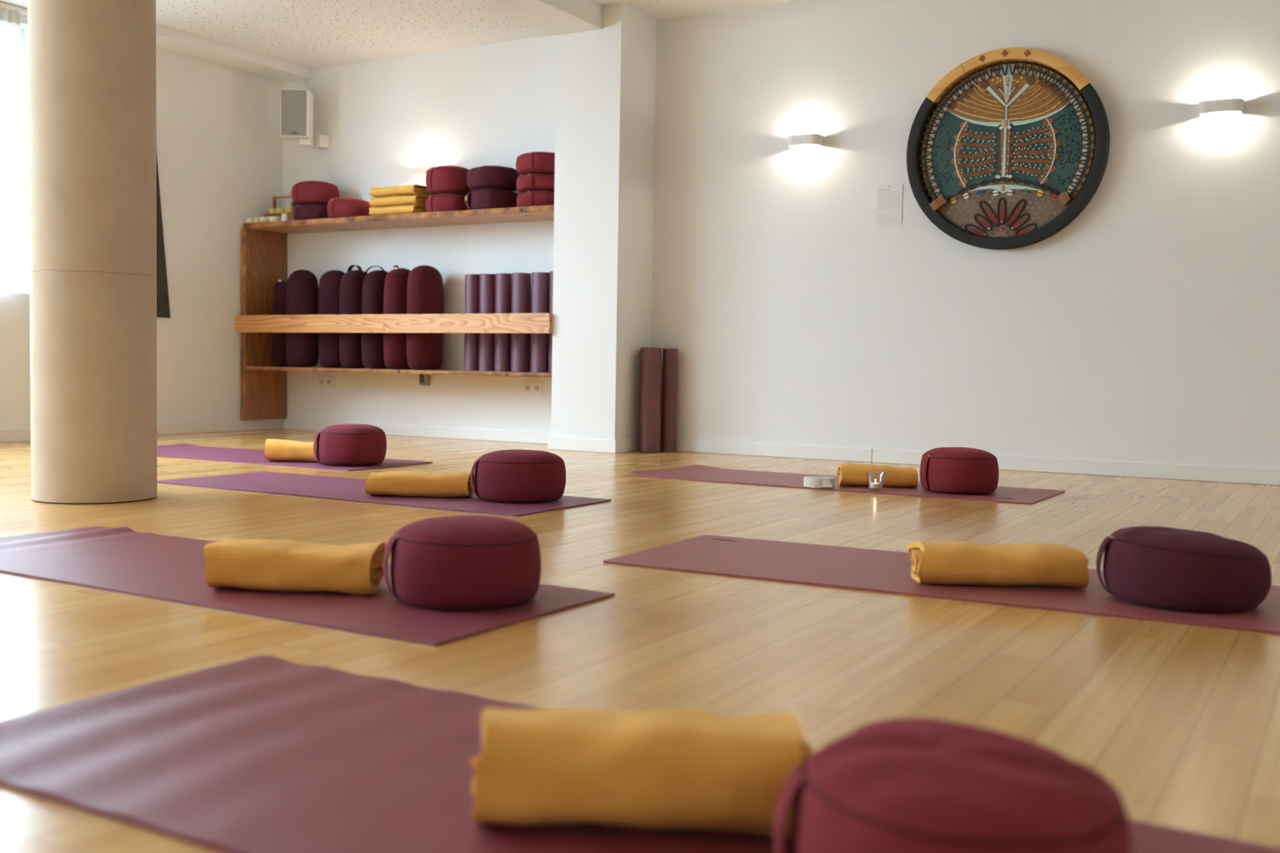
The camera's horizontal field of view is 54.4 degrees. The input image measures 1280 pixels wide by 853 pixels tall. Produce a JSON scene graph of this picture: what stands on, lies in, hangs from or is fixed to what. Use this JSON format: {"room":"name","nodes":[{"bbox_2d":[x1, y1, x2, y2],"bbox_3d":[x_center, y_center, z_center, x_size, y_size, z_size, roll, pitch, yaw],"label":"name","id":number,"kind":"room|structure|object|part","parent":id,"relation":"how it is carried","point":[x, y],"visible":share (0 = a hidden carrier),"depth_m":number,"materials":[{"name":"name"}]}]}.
{"room":"exercise studio","nodes":[
{"label":"exercise studio","id":0,"kind":"room"},
{"bbox_2d":[26,0,157,504],"bbox_3d":[-1.956,-1.025,4.455,0.419,2.570,0.419,3,3,30],"label":"column","id":1,"kind":"structure","parent":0,"point":[92,141],"depth_m":4.31,"materials":[{"name":"paint"}]},
{"bbox_2d":[0,13,282,442],"bbox_3d":[-5.109,-1.105,4.986,0.250,2.570,10.054,3,3,30],"label":"wall","id":2,"kind":"structure","parent":0,"point":[219,139],"depth_m":8.41,"materials":[{"name":"white paint"}]},
{"bbox_2d":[0,1,29,293],"bbox_3d":[-3.958,-1.561,6.535,0.068,1.635,1.720,3,3,30],"label":"window","id":3,"kind":"structure","parent":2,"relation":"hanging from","point":[14,206],"depth_m":7.14,"materials":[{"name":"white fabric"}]},
{"bbox_2d":[19,27,25,143],"bbox_3d":[-4.021,-1.558,6.717,0.200,1.539,1.570,3,3,30],"label":"window","id":4,"kind":"structure","parent":2,"relation":"in","point":[22,30],"depth_m":7.38,"materials":[{"name":"white glass"}]},
{"bbox_2d":[0,418,281,442],"bbox_3d":[-5.020,0.146,4.976,0.014,0.074,9.540,3,3,30],"label":"baseboard","id":5,"kind":"structure","parent":2,"relation":"attached to","point":[20,434],"depth_m":8.45,"materials":[{"name":"white paint"}]},
{"bbox_2d":[0,0,311,82],"bbox_3d":[-4.855,-2.345,4.788,0.290,0.065,9.554,3,3,30],"label":"ceiling beam","id":6,"kind":"structure","parent":2,"relation":"attached to","point":[169,39],"depth_m":8.27,"materials":[{"name":"white paint"}]},
{"bbox_2d":[156,158,170,318],"bbox_3d":[-3.213,-1.399,7.925,0.056,1.392,0.538,3,3,30],"label":"hanging cloth","id":7,"kind":"object","parent":2,"relation":"hanging from","point":[162,297],"visible":0.09,"depth_m":8.12,"materials":[{"name":"fabric"}]},
{"bbox_2d":[155,0,795,69],"bbox_3d":[-1.376,-2.292,2.766,8.835,0.150,10.054,3,3,30],"label":"ceiling","id":8,"kind":"structure","parent":0,"point":[312,34],"depth_m":7.61,"materials":[{"name":"white paint"}]},
{"bbox_2d":[551,2,656,439],"bbox_3d":[-0.216,-1.144,7.434,0.445,2.570,0.404,3,3,30],"label":"square pillar","id":9,"kind":"structure","parent":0,"point":[605,108],"depth_m":7.27,"materials":[{"name":"white paint"}]},
{"bbox_2d":[473,0,602,35],"bbox_3d":[-2.652,-2.198,3.280,0.316,0.132,9.153,3,3,30],"label":"ceiling beam","id":10,"kind":"structure","parent":9,"relation":"attached to","point":[557,17],"depth_m":6.92,"materials":[{"name":"white paint"}]},
{"bbox_2d":[0,428,1279,852],"bbox_3d":[-1.422,0.410,2.901,8.835,0.120,10.054,3,3,30],"label":"floor","id":11,"kind":"structure","parent":0,"point":[1183,721],"depth_m":2.39,"materials":[{"name":"beige wood"}]},
{"bbox_2d":[156,443,432,471],"bbox_3d":[-1.991,0.151,6.483,1.824,0.015,0.610,3,3,30],"label":"yoga mat","id":12,"kind":"object","parent":11,"relation":"on","point":[184,451],"visible":0.61,"depth_m":6.36,"materials":[{"name":"purple rubber"}]},
{"bbox_2d":[264,439,318,462],"bbox_3d":[-1.710,0.117,6.184,0.272,0.109,0.155,1,3,3],"label":"rolled blanket","id":13,"kind":"object","parent":12,"relation":"on","point":[280,450],"visible":0.91,"depth_m":6.12,"materials":[{"name":"fabric"}]},
{"bbox_2d":[313,423,386,466],"bbox_3d":[-1.409,0.086,6.071,0.332,0.196,0.327,3,3,30],"label":"cushion","id":14,"kind":"object","parent":12,"relation":"on","point":[353,444],"visible":1,"depth_m":5.94,"materials":[{"name":"fabric"}]},
{"bbox_2d":[0,525,614,646],"bbox_3d":[-0.995,0.344,2.990,1.824,0.016,0.610,3,3,31],"label":"yoga mat","id":15,"kind":"object","parent":11,"relation":"on","point":[123,559],"visible":0.76,"depth_m":2.74,"materials":[{"name":"purple rubber"}]},
{"bbox_2d":[203,538,386,595],"bbox_3d":[-0.758,0.307,2.764,0.381,0.106,0.166,1,3,3],"label":"rolled blanket","id":16,"kind":"object","parent":15,"relation":"on","point":[279,565],"visible":0.99,"depth_m":2.70,"materials":[{"name":"fabric"}]},
{"bbox_2d":[383,515,541,609],"bbox_3d":[-0.372,0.284,2.682,0.328,0.174,0.329,3,3,30],"label":"cushion","id":17,"kind":"object","parent":15,"relation":"on","point":[463,562],"visible":1,"depth_m":2.55,"materials":[{"name":"fabric"}]},
{"bbox_2d":[157,471,611,516],"bbox_3d":[-1.050,0.252,4.896,1.824,0.005,0.610,3,3,30],"label":"yoga mat","id":18,"kind":"object","parent":11,"relation":"on","point":[271,482],"visible":0.73,"depth_m":4.75,"materials":[{"name":"purple rubber"}]},
{"bbox_2d":[364,471,474,497],"bbox_3d":[-0.830,0.216,4.700,0.399,0.091,0.156,1,3,3],"label":"rolled blanket","id":19,"kind":"object","parent":18,"relation":"on","point":[406,483],"visible":0.98,"depth_m":4.63,"materials":[{"name":"fabric"}]},
{"bbox_2d":[470,449,565,502],"bbox_3d":[-0.447,0.180,4.646,0.348,0.183,0.340,3,3,30],"label":"cushion","id":20,"kind":"object","parent":18,"relation":"on","point":[506,476],"visible":1,"depth_m":4.51,"materials":[{"name":"fabric"}]},
{"bbox_2d":[0,654,1279,852],"bbox_3d":[-0.011,0.442,1.407,1.824,0.012,0.610,3,3,30],"label":"yoga mat","id":21,"kind":"object","parent":11,"relation":"on","point":[262,753],"visible":0.56,"depth_m":1.54,"materials":[{"name":"purple rubber"}]},
{"bbox_2d":[470,707,813,838],"bbox_3d":[0.001,0.381,1.391,0.378,0.122,0.160,1,3,3],"label":"rolled blanket","id":22,"kind":"object","parent":21,"relation":"on","point":[661,769],"visible":0.98,"depth_m":1.33,"materials":[{"name":"fabric"}]},
{"bbox_2d":[774,717,1132,852],"bbox_3d":[0.294,0.376,1.165,0.314,0.166,0.317,3,3,30],"label":"cushion","id":23,"kind":"object","parent":21,"relation":"on","point":[919,784],"visible":1,"depth_m":1.08,"materials":[{"name":"fabric"}]},
{"bbox_2d":[639,347,661,452],"bbox_3d":[0.060,-0.157,7.355,0.125,0.619,0.180,1,3,-5],"label":"yoga mat","id":24,"kind":"object","parent":11,"relation":"on","point":[650,397],"visible":1,"depth_m":7.29,"materials":[{"name":"purple rubber"}]},
{"bbox_2d":[661,348,677,452],"bbox_3d":[0.176,-0.157,7.407,0.089,0.615,0.100,1,2,-2],"label":"yoga mat","id":25,"kind":"object","parent":11,"relation":"on","point":[669,382],"visible":1,"depth_m":7.36,"materials":[{"name":"purple rubber"}]},
{"bbox_2d":[628,464,1065,504],"bbox_3d":[0.889,0.244,5.554,1.824,0.021,0.610,3,3,30],"label":"yoga mat","id":26,"kind":"object","parent":11,"relation":"on","point":[696,472],"visible":0.73,"depth_m":5.46,"materials":[{"name":"purple rubber"}]},
{"bbox_2d":[803,475,834,488],"bbox_3d":[0.763,0.238,5.312,0.140,0.040,0.126,2,3,22],"label":"strap","id":27,"kind":"object","parent":26,"relation":"on","point":[812,482],"visible":1,"depth_m":5.29,"materials":[{"name":"white fabric"}]},
{"bbox_2d":[865,471,885,491],"bbox_3d":[0.982,0.229,5.194,0.083,0.078,0.083,3,3,30],"label":"tealight holder","id":28,"kind":"object","parent":26,"relation":"on","point":[873,485],"visible":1,"depth_m":5.18,"materials":[{"name":"clear glass"}]},
{"bbox_2d":[836,462,918,487],"bbox_3d":[1.031,0.209,5.406,0.339,0.097,0.157,1,3,2],"label":"rolled blanket","id":29,"kind":"object","parent":26,"relation":"on","point":[850,473],"visible":0.99,"depth_m":5.34,"materials":[{"name":"fabric"}]},
{"bbox_2d":[920,447,999,494],"bbox_3d":[1.339,0.181,5.228,0.322,0.184,0.322,3,3,30],"label":"cushion","id":30,"kind":"object","parent":26,"relation":"on","point":[950,470],"visible":1,"depth_m":5.10,"materials":[{"name":"fabric"}]},
{"bbox_2d":[603,534,1279,634],"bbox_3d":[0.851,0.376,3.068,1.824,0.006,0.610,3,3,29],"label":"yoga mat","id":31,"kind":"object","parent":11,"relation":"on","point":[845,567],"visible":0.66,"depth_m":3.05,"materials":[{"name":"purple rubber"}]},
{"bbox_2d":[907,540,1088,588],"bbox_3d":[0.857,0.327,2.985,0.411,0.098,0.161,1,3,3],"label":"rolled blanket","id":32,"kind":"object","parent":31,"relation":"on","point":[949,562],"visible":1,"depth_m":2.92,"materials":[{"name":"fabric"}]},
{"bbox_2d":[1096,525,1271,612],"bbox_3d":[1.225,0.309,2.799,0.334,0.166,0.332,-1,3,-31],"label":"cushion","id":33,"kind":"object","parent":31,"relation":"on","point":[1163,567],"visible":1,"depth_m":2.67,"materials":[{"name":"fabric"}]},
{"bbox_2d":[282,0,1279,485],"bbox_3d":[1.173,-1.099,7.005,8.585,2.570,0.250,3,3,30],"label":"wall","id":34,"kind":"structure","parent":0,"point":[1145,328],"depth_m":6.79,"materials":[{"name":"white paint"}]},
{"bbox_2d":[280,79,328,149],"bbox_3d":[-2.349,-2.209,8.676,0.240,0.510,0.371,2,3,20],"label":"loudspeaker","id":35,"kind":"object","parent":34,"relation":"attached to","point":[296,104],"visible":1,"depth_m":8.53,"materials":[{"name":"white plastic"}]},
{"bbox_2d":[280,89,306,135],"bbox_3d":[-2.371,-2.149,8.526,0.170,0.308,0.004,1,3,-3],"label":"grille","id":36,"kind":"object","parent":35,"relation":"attached to","point":[293,102],"depth_m":8.52,"materials":[{"name":"grey"}]},
{"bbox_2d":[317,376,334,387],"bbox_3d":[-2.238,-0.318,8.869,0.155,0.082,0.013,3,3,30],"label":"power socket","id":37,"kind":"object","parent":34,"relation":"attached to","point":[322,381],"visible":1,"depth_m":8.86,"materials":[{"name":"white plastic"}]},
{"bbox_2d":[235,204,554,419],"bbox_3d":[-1.572,-0.717,8.218,2.648,1.432,0.437,3,3,30],"label":"wooden shelf","id":38,"kind":"object","parent":34,"relation":"attached to","point":[264,244],"depth_m":8.40,"materials":[{"name":"brown wood"}]},
{"bbox_2d":[246,217,253,222],"bbox_3d":[-2.720,-1.441,8.703,0.060,0.040,0.060,3,3,30],"label":"candle","id":39,"kind":"object","parent":38,"relation":"on","point":[248,220],"visible":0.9,"depth_m":8.68,"materials":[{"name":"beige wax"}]},
{"bbox_2d":[253,217,259,222],"bbox_3d":[-2.664,-1.438,8.664,0.052,0.040,0.052,3,3,30],"label":"candle","id":40,"kind":"object","parent":38,"relation":"on","point":[255,219],"visible":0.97,"depth_m":8.64,"materials":[{"name":"beige wax"}]},
{"bbox_2d":[259,217,268,222],"bbox_3d":[-2.605,-1.435,8.636,0.064,0.040,0.064,3,3,30],"label":"candle","id":41,"kind":"object","parent":38,"relation":"on","point":[261,219],"visible":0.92,"depth_m":8.61,"materials":[{"name":"beige wax"}]},
{"bbox_2d":[268,216,279,221],"bbox_3d":[-2.531,-1.433,8.607,0.068,0.040,0.068,3,3,30],"label":"candle","id":42,"kind":"object","parent":38,"relation":"on","point":[270,218],"visible":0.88,"depth_m":8.58,"materials":[{"name":"white wax"}]},
{"bbox_2d":[262,195,294,220],"bbox_3d":[-2.505,-1.530,8.829,0.305,0.214,0.158,3,3,30],"label":"wooden caddy","id":43,"kind":"object","parent":38,"relation":"on","point":[290,214],"visible":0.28,"depth_m":8.81,"materials":[{"name":"brown wood"}]},
{"bbox_2d":[269,208,275,213],"bbox_3d":[-2.606,-1.528,8.839,0.054,0.040,0.054,3,3,30],"label":"candle","id":44,"kind":"object","parent":43,"relation":"on","point":[271,211],"visible":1,"depth_m":8.81,"materials":[{"name":"yellow wax"}]},
{"bbox_2d":[275,207,284,213],"bbox_3d":[-2.543,-1.527,8.802,0.064,0.045,0.064,3,3,30],"label":"candle","id":45,"kind":"object","parent":43,"relation":"on","point":[278,210],"visible":0.91,"depth_m":8.77,"materials":[{"name":"yellow wax"}]},
{"bbox_3d":[-2.497,-1.571,8.830,0.284,0.132,0.016,3,3,30],"label":"handle","id":46,"kind":"part","parent":43,"relation":"part of","materials":[{"name":"brown wood"}]},
{"bbox_2d":[284,205,294,212],"bbox_3d":[-2.469,-1.528,8.767,0.066,0.052,0.066,3,3,30],"label":"candle","id":47,"kind":"object","parent":43,"relation":"on","point":[287,209],"visible":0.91,"depth_m":8.74,"materials":[{"name":"yellow wax"}]},
{"bbox_2d":[273,279,289,366],"bbox_3d":[-2.530,-0.736,8.889,0.152,0.615,0.191,3,3,30],"label":"bolster","id":48,"kind":"object","parent":38,"relation":"on","point":[280,286],"visible":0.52,"depth_m":8.81,"materials":[{"name":"fabric"}]},
{"bbox_3d":[-2.449,-1.439,8.585,0.054,0.058,0.054,3,3,30],"label":"oil burner","id":49,"kind":"part","parent":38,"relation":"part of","materials":[{"name":"white ceramic"}]},
{"bbox_2d":[285,188,293,206],"bbox_3d":[-2.525,-1.571,8.956,0.052,0.282,0.052,3,3,30],"label":"bottle","id":50,"kind":"object","parent":38,"relation":"on","point":[289,202],"visible":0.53,"depth_m":8.94,"materials":[{"name":"white plastic"}]},
{"bbox_2d":[285,269,318,367],"bbox_3d":[-2.343,-0.750,8.648,0.224,0.674,0.223,2,3,13],"label":"bolster","id":51,"kind":"object","parent":38,"relation":"on","point":[302,287],"visible":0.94,"depth_m":8.56,"materials":[{"name":"fabric"}]},
{"bbox_2d":[293,204,328,220],"bbox_3d":[-2.235,-1.467,8.583,0.306,0.122,0.305,3,3,30],"label":"cushion","id":52,"kind":"object","parent":38,"relation":"on","point":[304,211],"visible":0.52,"depth_m":8.45,"materials":[{"name":"fabric"}]},
{"bbox_2d":[291,180,339,204],"bbox_3d":[-2.238,-1.608,8.579,0.316,0.157,0.309,3,3,30],"label":"cushion","id":53,"kind":"object","parent":52,"relation":"on","point":[312,192],"visible":0.81,"depth_m":8.46,"materials":[{"name":"fabric"}]},
{"bbox_2d":[317,270,345,368],"bbox_3d":[-2.114,-0.746,8.637,0.221,0.674,0.244,3,3,30],"label":"bolster","id":54,"kind":"object","parent":38,"relation":"on","point":[330,281],"visible":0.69,"depth_m":8.53,"materials":[{"name":"fabric"}]},
{"bbox_2d":[327,197,372,217],"bbox_3d":[-1.963,-1.469,8.409,0.299,0.152,0.307,3,3,30],"label":"cushion","id":55,"kind":"object","parent":38,"relation":"on","point":[337,207],"visible":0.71,"depth_m":8.29,"materials":[{"name":"fabric"}]},
{"bbox_2d":[339,264,367,368],"bbox_3d":[-1.918,-0.745,8.452,0.182,0.697,0.294,3,3,30],"label":"bolster","id":56,"kind":"object","parent":38,"relation":"on","point":[352,282],"visible":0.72,"depth_m":8.34,"materials":[{"name":"fabric"}]},
{"bbox_3d":[-1.927,-1.069,8.411,0.106,0.045,0.032,3,3,30],"label":"carry handle","id":57,"kind":"part","parent":56,"relation":"part of","materials":[{"name":"fabric"}]},
{"bbox_2d":[361,265,389,368],"bbox_3d":[-1.744,-0.731,8.354,0.182,0.686,0.298,3,3,30],"label":"bolster","id":58,"kind":"object","parent":38,"relation":"on","point":[373,287],"visible":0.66,"depth_m":8.24,"materials":[{"name":"fabric"}]},
{"bbox_3d":[-1.764,-1.043,8.294,0.176,0.058,0.018,3,3,30],"label":"carry handle","id":59,"kind":"part","parent":58,"relation":"part of","materials":[{"name":"fabric"}]},
{"bbox_3d":[-1.674,-0.666,8.046,2.646,0.120,0.028,3,3,30],"label":"rail","id":60,"kind":"part","parent":38,"relation":"part of","materials":[{"name":"brown wood"}]},
{"bbox_2d":[382,265,410,368],"bbox_3d":[-1.580,-0.722,8.260,0.181,0.682,0.298,3,3,30],"label":"bolster","id":61,"kind":"object","parent":38,"relation":"on","point":[395,292],"visible":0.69,"depth_m":8.14,"materials":[{"name":"fabric"}]},
{"bbox_2d":[368,204,426,215],"bbox_3d":[-1.531,-1.406,8.178,0.387,0.063,0.332,3,3,30],"label":"folded blanket","id":62,"kind":"object","parent":38,"relation":"on","point":[402,209],"visible":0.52,"depth_m":8.03,"materials":[{"name":"yellow fabric"}]},
{"bbox_2d":[368,195,428,207],"bbox_3d":[-1.524,-1.470,8.175,0.387,0.063,0.334,3,3,29],"label":"folded blanket","id":63,"kind":"object","parent":62,"relation":"on","point":[389,201],"visible":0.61,"depth_m":8.03,"materials":[{"name":"yellow fabric"}]},
{"bbox_2d":[368,183,432,197],"bbox_3d":[-1.524,-1.535,8.168,0.388,0.065,0.332,3,3,31],"label":"folded blanket","id":64,"kind":"object","parent":63,"relation":"on","point":[411,189],"visible":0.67,"depth_m":8.03,"materials":[{"name":"yellow fabric"}]},
{"bbox_2d":[406,265,444,369],"bbox_3d":[-1.407,-0.713,8.157,0.191,0.681,0.301,3,3,30],"label":"bolster","id":65,"kind":"object","parent":38,"relation":"on","point":[425,293],"visible":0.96,"depth_m":8.06,"materials":[{"name":"fabric"}]},
{"bbox_2d":[425,193,468,212],"bbox_3d":[-1.219,-1.425,7.998,0.301,0.131,0.310,3,3,30],"label":"cushion","id":66,"kind":"object","parent":38,"relation":"on","point":[441,202],"visible":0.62,"depth_m":7.87,"materials":[{"name":"fabric"}]},
{"bbox_2d":[425,164,473,195],"bbox_3d":[-1.219,-1.580,7.989,0.300,0.179,0.311,3,3,30],"label":"cushion","id":67,"kind":"object","parent":66,"relation":"on","point":[445,179],"visible":0.77,"depth_m":7.86,"materials":[{"name":"fabric"}]},
{"bbox_2d":[464,274,479,370],"bbox_3d":[-1.075,-0.666,7.990,0.101,0.618,0.104,1,3,10],"label":"yoga mat","id":68,"kind":"object","parent":38,"relation":"on","point":[472,281],"visible":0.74,"depth_m":7.95,"materials":[{"name":"purple rubber"}]},
{"bbox_2d":[478,273,495,371],"bbox_3d":[-0.971,-0.661,7.929,0.107,0.618,0.110,0,3,-15],"label":"yoga mat","id":69,"kind":"object","parent":38,"relation":"on","point":[486,281],"visible":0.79,"depth_m":7.88,"materials":[{"name":"purple rubber"}]},
{"bbox_2d":[464,188,518,209],"bbox_3d":[-0.923,-1.416,7.821,0.319,0.141,0.327,3,3,30],"label":"cushion","id":70,"kind":"object","parent":38,"relation":"on","point":[481,198],"visible":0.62,"depth_m":7.69,"materials":[{"name":"fabric"}]},
{"bbox_2d":[466,165,519,191],"bbox_3d":[-0.920,-1.558,7.811,0.317,0.140,0.331,3,3,30],"label":"cushion","id":71,"kind":"object","parent":70,"relation":"on","point":[500,177],"visible":0.82,"depth_m":7.68,"materials":[{"name":"fabric"}]},
{"bbox_2d":[494,273,511,371],"bbox_3d":[-0.864,-0.656,7.866,0.103,0.618,0.106,-1,4,-40],"label":"yoga mat","id":72,"kind":"object","parent":38,"relation":"on","point":[503,281],"visible":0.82,"depth_m":7.83,"materials":[{"name":"purple rubber"}]},
{"bbox_2d":[511,272,531,372],"bbox_3d":[-0.746,-0.651,7.798,0.122,0.618,0.119,2,3,25],"label":"yoga mat","id":73,"kind":"object","parent":38,"relation":"on","point":[521,282],"visible":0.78,"depth_m":7.75,"materials":[{"name":"purple rubber"}]},
{"bbox_2d":[516,191,554,206],"bbox_3d":[-0.601,-1.383,7.624,0.312,0.105,0.328,3,3,30],"label":"cushion","id":74,"kind":"object","parent":38,"relation":"on","point":[528,198],"visible":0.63,"depth_m":7.48,"materials":[{"name":"fabric"}]},
{"bbox_2d":[515,173,554,192],"bbox_3d":[-0.601,-1.487,7.621,0.311,0.104,0.329,3,3,30],"label":"cushion","id":75,"kind":"object","parent":74,"relation":"on","point":[535,181],"visible":0.57,"depth_m":7.49,"materials":[{"name":"fabric"}]},
{"bbox_2d":[515,151,555,174],"bbox_3d":[-0.600,-1.606,7.615,0.313,0.132,0.317,3,3,30],"label":"cushion","id":76,"kind":"object","parent":75,"relation":"on","point":[531,162],"visible":0.64,"depth_m":7.48,"materials":[{"name":"fabric"}]},
{"bbox_2d":[530,271,550,372],"bbox_3d":[-0.615,-0.645,7.722,0.120,0.618,0.117,1,3,0],"label":"yoga mat","id":77,"kind":"object","parent":38,"relation":"on","point":[540,280],"visible":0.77,"depth_m":7.67,"materials":[{"name":"purple rubber"}]},
{"bbox_2d":[548,271,553,372],"bbox_3d":[-0.501,-0.641,7.658,0.109,0.621,0.112,3,3,30],"label":"yoga mat","id":78,"kind":"object","parent":38,"relation":"on","point":[551,277],"visible":0.03,"depth_m":7.62,"materials":[{"name":"purple rubber"}]},
{"bbox_2d":[413,165,436,177],"bbox_3d":[-1.422,-1.697,8.288,0.192,0.056,0.102,3,3,30],"label":"wall lamp","id":79,"kind":"object","parent":34,"relation":"attached to","point":[418,171],"visible":0.67,"depth_m":8.25,"materials":[{"name":"white paint"}]},
{"bbox_2d":[522,381,542,395],"bbox_3d":[-0.687,-0.246,7.969,0.155,0.082,0.013,3,3,30],"label":"power socket","id":80,"kind":"object","parent":34,"relation":"attached to","point":[528,387],"visible":1,"depth_m":7.97,"materials":[{"name":"white plastic"}]},
{"bbox_2d":[281,418,1279,485],"bbox_3d":[0.876,0.153,6.842,8.335,0.074,0.418,3,3,30],"label":"baseboard","id":81,"kind":"structure","parent":34,"relation":"attached to","point":[1122,468],"depth_m":6.97,"materials":[{"name":"white paint"}]},
{"bbox_2d":[787,133,824,148],"bbox_3d":[0.917,-1.589,6.931,0.192,0.056,0.102,3,3,30],"label":"wall lamp","id":82,"kind":"object","parent":34,"relation":"attached to","point":[805,140],"visible":1,"depth_m":6.89,"materials":[{"name":"white paint"}]},
{"bbox_3d":[0.940,-1.591,6.969,0.100,0.044,0.012,3,3,30],"label":"plate","id":83,"kind":"part","parent":82,"relation":"part of","materials":[{"name":"white paint"}]},
{"bbox_2d":[875,184,902,224],"bbox_3d":[1.350,-1.203,6.747,0.149,0.216,0.009,3,3,30],"label":"information sheet","id":84,"kind":"object","parent":34,"relation":"attached to","point":[889,197],"visible":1,"depth_m":6.75,"materials":[{"name":"white paper"}]},
{"bbox_2d":[906,47,1110,249],"bbox_3d":[1.871,-1.422,6.394,1.016,1.016,0.078,3,3,30],"label":"wall art","id":85,"kind":"object","parent":34,"relation":"attached to","point":[1005,148],"visible":1,"depth_m":6.38,"materials":[{"name":"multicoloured wood"}]},
{"bbox_3d":[1.836,-1.698,6.409,0.113,0.117,0.004,3,3,30],"label":"pale arm","id":86,"kind":"part","parent":85,"relation":"part of","materials":[{"name":"teal paint"}]},
{"bbox_3d":[1.863,-1.226,6.410,0.581,0.111,0.008,3,3,30],"label":"cord chain","id":87,"kind":"part","parent":85,"relation":"part of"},
{"bbox_3d":[1.868,-1.510,6.381,0.903,0.727,0.019,3,3,30],"label":"lacing cord","id":88,"kind":"part","parent":85,"relation":"part of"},
{"bbox_3d":[1.929,-1.691,6.355,0.118,0.111,0.004,3,3,30],"label":"pale arm","id":89,"kind":"part","parent":85,"relation":"part of","materials":[{"name":"teal paint"}]},
{"bbox_2d":[1198,97,1244,116],"bbox_3d":[2.740,-1.505,5.874,0.192,0.056,0.102,3,3,30],"label":"wall lamp","id":90,"kind":"object","parent":34,"relation":"attached to","point":[1223,106],"visible":1,"depth_m":5.83,"materials":[{"name":"white paint"}]},
{"bbox_3d":[2.762,-1.507,5.912,0.100,0.044,0.012,3,3,30],"label":"plate","id":91,"kind":"part","parent":90,"relation":"part of","materials":[{"name":"white paint"}]}
]}

